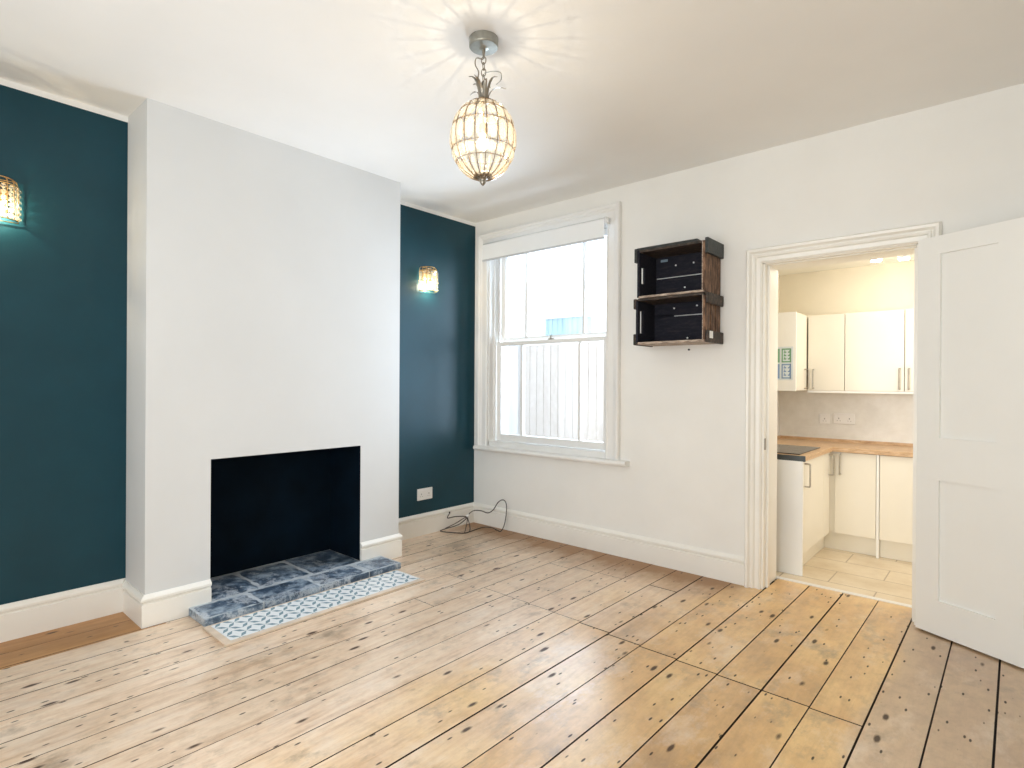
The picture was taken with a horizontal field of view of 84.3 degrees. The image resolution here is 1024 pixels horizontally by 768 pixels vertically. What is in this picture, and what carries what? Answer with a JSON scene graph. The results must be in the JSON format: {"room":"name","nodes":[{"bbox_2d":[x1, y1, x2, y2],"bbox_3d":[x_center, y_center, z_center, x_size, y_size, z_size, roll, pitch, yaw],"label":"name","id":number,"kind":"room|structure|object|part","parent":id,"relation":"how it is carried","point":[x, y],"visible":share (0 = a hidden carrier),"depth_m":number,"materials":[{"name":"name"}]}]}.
{"room":"living room","nodes":[
{"label":"living room","id":0,"kind":"room"},
{"bbox_2d":[0,85,127,604],"bbox_3d":[-2.836,-0.099,2.365,0.120,2.670,2.061,0,0,41],"label":"wall","id":1,"kind":"structure","parent":0,"point":[63,267],"depth_m":2.88,"materials":[{"name":"teal paint"}]},
{"bbox_2d":[0,175,21,223],"bbox_3d":[-2.419,-0.877,2.661,0.109,0.200,0.182,0,0,41],"label":"wall sconce","id":2,"kind":"object","parent":1,"relation":"attached to","point":[4,194],"visible":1,"depth_m":2.71,"materials":[{"name":"gold metal"}]},
{"bbox_3d":[-2.456,-0.878,2.693,0.012,0.110,0.080,0,0,41],"label":"wall plate","id":3,"kind":"part","parent":2,"relation":"part of","materials":[{"name":"gold metal"}]},
{"bbox_2d":[0,578,125,642],"bbox_3d":[-2.790,1.148,2.321,0.022,0.176,2.061,0,0,41],"label":"baseboard","id":4,"kind":"structure","parent":1,"relation":"attached to","point":[23,618],"depth_m":2.87,"materials":[{"name":"white wood"}]},
{"bbox_2d":[0,78,475,226],"bbox_3d":[-1.941,-1.446,3.374,0.122,0.030,4.750,0,0,41],"label":"trim","id":5,"kind":"structure","parent":1,"relation":"attached to","point":[4,82],"depth_m":2.95,"materials":[{"name":"paint"}]},
{"bbox_2d":[126,98,400,594],"bbox_3d":[-1.508,-0.108,3.636,0.442,2.700,1.601,0,0,41],"label":"wall","id":6,"kind":"structure","parent":0,"point":[263,274],"depth_m":3.35,"materials":[{"name":"white paint"}]},
{"bbox_2d":[122,579,211,628],"bbox_3d":[-1.893,1.159,3.100,0.344,0.163,0.338,0,0,41],"label":"baseboard","id":7,"kind":"structure","parent":6,"relation":"attached to","point":[156,608],"depth_m":2.97,"materials":[{"name":"white wood"}]},
{"bbox_2d":[360,533,402,560],"bbox_3d":[-1.033,1.162,4.081,0.344,0.163,0.344,0,0,41],"label":"baseboard","id":8,"kind":"structure","parent":6,"relation":"attached to","point":[390,547],"depth_m":3.98,"materials":[{"name":"white wood"}]},
{"bbox_2d":[399,204,474,517],"bbox_3d":[-0.743,-0.091,4.753,0.120,2.670,1.088,0,0,41],"label":"wall","id":9,"kind":"structure","parent":0,"point":[437,362],"depth_m":4.78,"materials":[{"name":"teal paint"}]},
{"bbox_2d":[417,487,431,500],"bbox_3d":[-0.721,0.909,4.685,0.014,0.095,0.160,0,0,41],"label":"wall socket","id":10,"kind":"object","parent":9,"relation":"attached to","point":[424,493],"visible":1,"depth_m":4.68,"materials":[{"name":"white plastic"}]},
{"bbox_2d":[419,266,437,292],"bbox_3d":[-0.672,-0.860,4.653,0.109,0.200,0.182,0,0,41],"label":"wall sconce","id":11,"kind":"object","parent":9,"relation":"attached to","point":[426,278],"visible":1,"depth_m":4.62,"materials":[{"name":"gold metal"}]},
{"bbox_3d":[-0.709,-0.861,4.685,0.012,0.110,0.080,0,0,41],"label":"wall plate","id":12,"kind":"part","parent":11,"relation":"part of","materials":[{"name":"gold metal"}]},
{"bbox_2d":[399,502,473,539],"bbox_3d":[-0.697,1.157,4.709,0.022,0.176,1.088,0,0,41],"label":"baseboard","id":13,"kind":"structure","parent":9,"relation":"attached to","point":[421,524],"depth_m":4.74,"materials":[{"name":"white wood"}]},
{"bbox_2d":[0,522,1023,767],"bbox_3d":[0.314,1.284,2.564,4.772,0.060,6.620,0,0,41],"label":"floor","id":14,"kind":"structure","parent":0,"point":[513,649],"depth_m":2.40,"materials":[{"name":"brown wood"}]},
{"bbox_2d":[189,549,400,626],"bbox_3d":[-1.390,1.217,3.552,0.622,0.048,1.239,0,0,41],"label":"hearth","id":15,"kind":"object","parent":14,"relation":"on","point":[240,593],"visible":0.97,"depth_m":3.44,"materials":[{"name":"tile"}]},
{"bbox_2d":[203,569,424,646],"bbox_3d":[-1.058,1.239,3.225,0.289,0.010,1.215,0,0,41],"label":"strip","id":16,"kind":"object","parent":14,"relation":"on","point":[239,629],"visible":1,"depth_m":3.12,"materials":[{"name":"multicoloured tile"}]},
{"bbox_2d":[440,499,506,533],"bbox_3d":[-0.336,1.114,4.857,0.561,0.267,0.280,0,0,-8],"label":"cable","id":17,"kind":"object","parent":14,"relation":"on","point":[467,515],"visible":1,"depth_m":4.83,"materials":[{"name":"black plastic"}]},
{"bbox_3d":[-0.445,1.194,4.820,0.200,0.097,0.148,0,0,29],"label":"cord","id":18,"kind":"part","parent":17,"relation":"part of","materials":[{"name":"black plastic"}]},
{"bbox_2d":[776,459,803,575],"bbox_3d":[1.728,0.886,3.892,0.499,0.754,0.018,0,0,41],"label":"end panel","id":19,"kind":"object","parent":14,"relation":"on","point":[789,539],"visible":0.36,"depth_m":3.77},
{"bbox_2d":[803,455,823,564],"bbox_3d":[1.926,0.887,4.098,0.544,0.754,0.551,0,0,41],"label":"base cabinet","id":20,"kind":"object","parent":14,"relation":"on","point":[813,468],"visible":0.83,"depth_m":3.94,"materials":[{"name":"laminate"}]},
{"bbox_3d":[1.963,0.607,3.754,0.038,0.161,0.011,0,0,41],"label":"handle","id":21,"kind":"part","parent":20,"relation":"part of","materials":[{"name":"metal"}]},
{"bbox_2d":[777,435,912,461],"bbox_3d":[2.487,0.486,4.071,1.421,0.057,1.275,0,0,41],"label":"countertop","id":22,"kind":"structure","parent":20,"relation":"on","point":[826,445],"depth_m":4.30,"materials":[{"name":"brown wood"}]},
{"bbox_2d":[777,444,819,454],"bbox_3d":[1.952,0.472,4.149,0.432,0.008,0.560,0,0,41],"label":"cooktop","id":23,"kind":"object","parent":22,"relation":"in","point":[784,449],"visible":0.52,"depth_m":4.06,"materials":[{"name":"black glass"}]},
{"bbox_2d":[815,452,833,554],"bbox_3d":[2.341,0.889,4.572,0.544,0.754,0.707,0,0,41],"label":"base cabinet","id":24,"kind":"object","parent":14,"relation":"on","point":[819,545],"visible":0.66,"depth_m":4.22,"materials":[{"name":"laminate"}]},
{"bbox_3d":[2.339,0.822,4.226,0.018,0.613,0.181,0,0,41],"label":"cabinet door","id":25,"kind":"part","parent":24,"relation":"part of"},
{"bbox_3d":[2.402,0.609,4.254,0.038,0.161,0.011,0,0,41],"label":"handle","id":26,"kind":"part","parent":24,"relation":"part of","materials":[{"name":"metal"}]},
{"bbox_2d":[824,452,876,555],"bbox_3d":[2.669,0.891,4.406,0.348,0.754,0.524,0,0,41],"label":"base cabinet","id":27,"kind":"object","parent":14,"relation":"on","point":[852,487],"visible":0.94,"depth_m":4.23,"materials":[{"name":"laminate"}]},
{"bbox_3d":[2.557,0.823,4.217,0.264,0.613,0.018,0,0,41],"label":"cabinet door","id":28,"kind":"part","parent":27,"relation":"part of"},
{"bbox_2d":[876,455,879,558],"bbox_3d":[2.819,0.892,4.298,0.016,0.754,0.487,0,0,41],"label":"divider panel","id":29,"kind":"object","parent":14,"relation":"on","point":[878,456],"visible":0.36,"depth_m":4.12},
{"bbox_2d":[879,455,912,562],"bbox_3d":[3.052,0.894,4.095,0.598,0.754,0.487,0,0,41],"label":"base cabinet","id":30,"kind":"object","parent":14,"relation":"on","point":[896,472],"visible":0.43,"depth_m":4.05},
{"bbox_2d":[0,0,1023,222],"bbox_3d":[-0.254,-1.508,1.816,4.712,0.120,4.870,0,0,41],"label":"ceiling","id":31,"kind":"structure","parent":0,"point":[598,95],"depth_m":2.61,"materials":[{"name":"paint"}]},
{"bbox_2d":[449,30,516,185],"bbox_3d":[-0.120,-1.140,2.375,0.281,0.617,0.282,0,0,41],"label":"pendant light","id":32,"kind":"object","parent":31,"relation":"hanging from","point":[484,43],"visible":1,"depth_m":2.35,"materials":[{"name":"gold metal"}]},
{"bbox_3d":[-0.155,-1.234,2.352,0.023,0.086,0.053,0,0,41],"label":"crown","id":33,"kind":"part","parent":32,"relation":"part of","materials":[{"name":"silver metal"}]},
{"bbox_3d":[-0.140,-1.312,2.383,0.039,0.129,0.010,0,0,11],"label":"surplus chain","id":34,"kind":"part","parent":32,"relation":"part of","materials":[{"name":"silver metal"}]},
{"bbox_3d":[-0.139,-1.221,2.321,0.016,0.061,0.084,0,0,20],"label":"crown","id":35,"kind":"part","parent":32,"relation":"part of","materials":[{"name":"silver metal"}]},
{"bbox_3d":[-0.108,-1.227,2.347,0.028,0.073,0.019,0,0,41],"label":"crown","id":36,"kind":"part","parent":32,"relation":"part of","materials":[{"name":"silver metal"}]},
{"bbox_3d":[-0.084,-1.233,2.352,0.055,0.086,0.018,0,0,41],"label":"crown","id":37,"kind":"part","parent":32,"relation":"part of","materials":[{"name":"silver metal"}]},
{"bbox_2d":[474,83,1023,556],"bbox_3d":[1.428,-0.091,3.747,4.712,2.700,0.260,0,0,41],"label":"wall","id":38,"kind":"structure","parent":0,"point":[959,164],"depth_m":3.63,"materials":[{"name":"white paint"}]},
{"bbox_2d":[473,202,629,466],"bbox_3d":[0.354,-0.371,4.667,1.527,1.916,0.374,0,0,41],"label":"window","id":39,"kind":"structure","parent":38,"relation":"in","point":[492,376],"depth_m":4.67,"materials":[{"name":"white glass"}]},
{"bbox_2d":[482,216,609,261],"bbox_3d":[0.232,-1.146,4.545,1.264,0.168,0.070,0,0,41],"label":"roller blind","id":40,"kind":"object","parent":39,"relation":"attached to","point":[592,230],"visible":1,"depth_m":4.46,"materials":[{"name":"white fabric"}]},
{"bbox_3d":[0.311,0.068,4.679,1.166,0.870,0.040,0,0,41],"label":"sash","id":41,"kind":"part","parent":39,"relation":"part of","materials":[{"name":"clear glass"}]},
{"bbox_3d":[0.251,0.569,4.554,1.524,0.036,0.074,0,0,41],"label":"sill","id":42,"kind":"part","parent":39,"relation":"part of","materials":[{"name":"white wood"}]},
{"bbox_3d":[0.353,-0.782,4.718,1.166,0.841,0.040,0,0,41],"label":"sash","id":43,"kind":"part","parent":39,"relation":"part of","materials":[{"name":"clear glass"}]},
{"bbox_2d":[474,502,743,585],"bbox_3d":[0.550,1.165,4.324,2.404,0.176,0.022,0,0,41],"label":"baseboard","id":44,"kind":"structure","parent":38,"relation":"attached to","point":[726,567],"depth_m":4.10,"materials":[{"name":"white wood"}]},
{"bbox_2d":[633,292,723,346],"bbox_3d":[1.084,-0.411,3.707,0.516,0.308,0.252,0,0,41],"label":"wooden crate","id":45,"kind":"object","parent":38,"relation":"attached to","point":[660,325],"visible":1,"depth_m":3.76,"materials":[{"name":"black wood"}]},
{"bbox_2d":[634,237,723,298],"bbox_3d":[1.088,-0.735,3.703,0.502,0.336,0.254,0,0,41],"label":"wooden crate","id":46,"kind":"object","parent":38,"relation":"attached to","point":[693,256],"visible":0.9,"depth_m":3.76,"materials":[{"name":"black wood"}]},
{"bbox_2d":[761,244,917,624],"bbox_3d":[1.918,0.263,3.319,0.783,2.000,0.264,0,0,41],"label":"door frame","id":47,"kind":"structure","parent":38,"relation":"attached to","point":[770,270],"depth_m":3.49,"materials":[{"name":"white wood"}]},
{"bbox_2d":[744,221,941,589],"bbox_3d":[1.818,0.215,3.204,0.970,2.094,0.040,0,0,41],"label":"trim","id":48,"kind":"structure","parent":38,"relation":"attached to","point":[908,235],"depth_m":3.48,"materials":[{"name":"white wood"}]},
{"bbox_2d":[776,576,911,607],"bbox_3d":[2.013,1.263,3.436,0.783,0.008,0.039,0,0,41],"label":"threshold","id":49,"kind":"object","parent":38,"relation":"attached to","point":[777,577],"depth_m":3.42,"materials":[{"name":"white wood"}]},
{"bbox_2d":[915,217,1023,668],"bbox_3d":[2.213,0.258,2.559,0.134,1.996,0.787,0,0,-22],"label":"door","id":50,"kind":"structure","parent":38,"relation":"in","point":[970,483],"depth_m":2.69,"materials":[{"name":"white paint"}]},
{"bbox_2d":[778,275,779,312],"bbox_3d":[1.888,0.150,4.553,0.100,2.229,1.560,0,0,41],"label":"wall","id":51,"kind":"structure","parent":0,"point":[778,275],"depth_m":5.01,"materials":[{"name":"white paint"}]},
{"bbox_2d":[777,391,779,435],"bbox_3d":[1.955,0.261,4.548,0.008,0.400,1.261,0,0,41],"label":"trim","id":52,"kind":"structure","parent":51,"relation":"attached to","point":[778,392],"depth_m":5.00,"materials":[{"name":"white wood"}]},
{"bbox_2d":[777,312,809,390],"bbox_3d":[2.291,-0.252,4.676,0.338,0.612,0.622,0,0,41],"label":"upper cabinet","id":53,"kind":"object","parent":51,"relation":"attached to","point":[802,371],"depth_m":4.42,"materials":[{"name":"laminate"}]},
{"bbox_2d":[778,346,792,379],"bbox_3d":[2.110,-0.160,4.418,0.157,0.260,0.002,0,0,41],"label":"notice","id":54,"kind":"object","parent":53,"relation":"attached to","point":[785,354],"visible":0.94,"depth_m":4.40,"materials":[{"name":"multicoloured paper"}]},
{"bbox_3d":[2.078,-0.252,4.461,0.300,0.612,0.017,0,0,41],"label":"end panel","id":55,"kind":"part","parent":53,"relation":"part of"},
{"bbox_3d":[2.362,-0.042,4.531,0.038,0.161,0.011,0,0,41],"label":"handle","id":56,"kind":"part","parent":53,"relation":"part of","materials":[{"name":"metal"}]},
{"bbox_2d":[778,254,913,275],"bbox_3d":[2.824,-1.008,3.737,2.570,0.100,1.560,0,0,41],"label":"ceiling","id":57,"kind":"structure","parent":0,"point":[889,259],"depth_m":4.62,"materials":[{"name":"paint"}]},
{"bbox_2d":[870,258,882,261],"bbox_3d":[2.673,-0.927,4.154,0.080,0.064,0.080,0,0,41],"label":"ceiling spotlight","id":58,"kind":"object","parent":57,"relation":"attached to","point":[879,259],"visible":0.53,"depth_m":4.13,"materials":[{"name":"white plastic"}]},
{"bbox_2d":[897,255,910,259],"bbox_3d":[2.828,-0.926,4.082,0.080,0.064,0.080,0,0,41],"label":"ceiling spotlight","id":59,"kind":"object","parent":57,"relation":"attached to","point":[906,257],"visible":0.52,"depth_m":4.06,"materials":[{"name":"white plastic"}]},
{"bbox_2d":[780,261,913,391],"bbox_3d":[3.298,0.159,4.288,2.370,2.229,0.100,0,0,41],"label":"wall","id":60,"kind":"structure","parent":0,"point":[890,286],"depth_m":4.67,"materials":[{"name":"beige paint"}]},
{"bbox_2d":[819,414,829,423],"bbox_3d":[2.640,0.294,4.778,0.082,0.086,0.014,0,0,41],"label":"wall switch","id":61,"kind":"object","parent":60,"relation":"attached to","point":[823,418],"visible":1,"depth_m":4.78,"materials":[{"name":"white plastic"}]},
{"bbox_2d":[808,313,845,390],"bbox_3d":[2.589,-0.252,4.613,0.262,0.608,0.324,0,0,41],"label":"upper cabinet","id":62,"kind":"object","parent":60,"relation":"attached to","point":[826,333],"visible":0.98,"depth_m":4.52,"materials":[{"name":"laminate"}]},
{"bbox_2d":[834,413,854,424],"bbox_3d":[2.748,0.288,4.683,0.155,0.090,0.014,0,0,41],"label":"wall socket","id":63,"kind":"object","parent":60,"relation":"attached to","point":[839,418],"visible":1,"depth_m":4.68,"materials":[{"name":"white plastic"}]},
{"bbox_2d":[779,391,912,443],"bbox_3d":[3.264,0.269,4.245,2.364,0.400,0.008,0,0,41],"label":"backsplash","id":64,"kind":"structure","parent":60,"relation":"attached to","point":[878,417],"depth_m":4.65,"materials":[{"name":"white paint"}]},
{"bbox_2d":[845,309,904,390],"bbox_3d":[2.834,-0.250,4.398,0.386,0.608,0.324,0,0,41],"label":"upper cabinet","id":65,"kind":"object","parent":60,"relation":"attached to","point":[875,340],"visible":0.98,"depth_m":4.30,"materials":[{"name":"laminate"}]},
{"bbox_3d":[2.862,-0.038,4.181,0.011,0.161,0.038,0,0,41],"label":"handle","id":66,"kind":"part","parent":65,"relation":"part of","materials":[{"name":"metal"}]},
{"bbox_2d":[905,309,913,391],"bbox_3d":[3.155,-0.247,4.116,0.464,0.608,0.324,0,0,41],"label":"upper cabinet","id":67,"kind":"object","parent":60,"relation":"attached to","point":[909,313],"visible":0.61,"depth_m":4.16,"materials":[{"name":"laminate"}]},
{"bbox_2d":[807,391,912,393],"bbox_3d":[2.832,0.065,4.247,1.118,0.016,0.017,0,0,41],"label":"light pelmet","id":68,"kind":"object","parent":67,"relation":"attached to","point":[877,392],"visible":0.64,"depth_m":4.35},
{"bbox_3d":[2.906,-0.038,4.143,0.011,0.161,0.038,0,0,41],"label":"handle","id":69,"kind":"part","parent":67,"relation":"part of","materials":[{"name":"metal"}]},
{"label":"outside","id":70,"kind":"structure","parent":0,"visible":0},
{"bbox_3d":[-0.795,1.468,25.670,31.600,0.080,29.690,0,0,41],"label":"yard","id":71,"kind":"structure","parent":70,"visible":0},
{"bbox_2d":[508,346,520,434],"bbox_3d":[-0.186,0.408,10.419,3.110,2.100,2.730,0,0,41],"label":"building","id":72,"kind":"structure","parent":71,"relation":"on","point":[514,351],"depth_m":8.45,"materials":[{"name":"white"}]},
{"bbox_2d":[524,341,603,441],"bbox_3d":[1.587,0.446,7.229,3.722,2.056,0.110,0,0,41],"label":"fence","id":73,"kind":"object","parent":71,"relation":"on","point":[550,370],"visible":0.09,"depth_m":7.93,"materials":[{"name":"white wood"}]},
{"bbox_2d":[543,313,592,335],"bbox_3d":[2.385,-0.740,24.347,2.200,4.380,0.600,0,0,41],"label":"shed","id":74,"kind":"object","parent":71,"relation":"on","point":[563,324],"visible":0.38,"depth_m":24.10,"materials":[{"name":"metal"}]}
]}

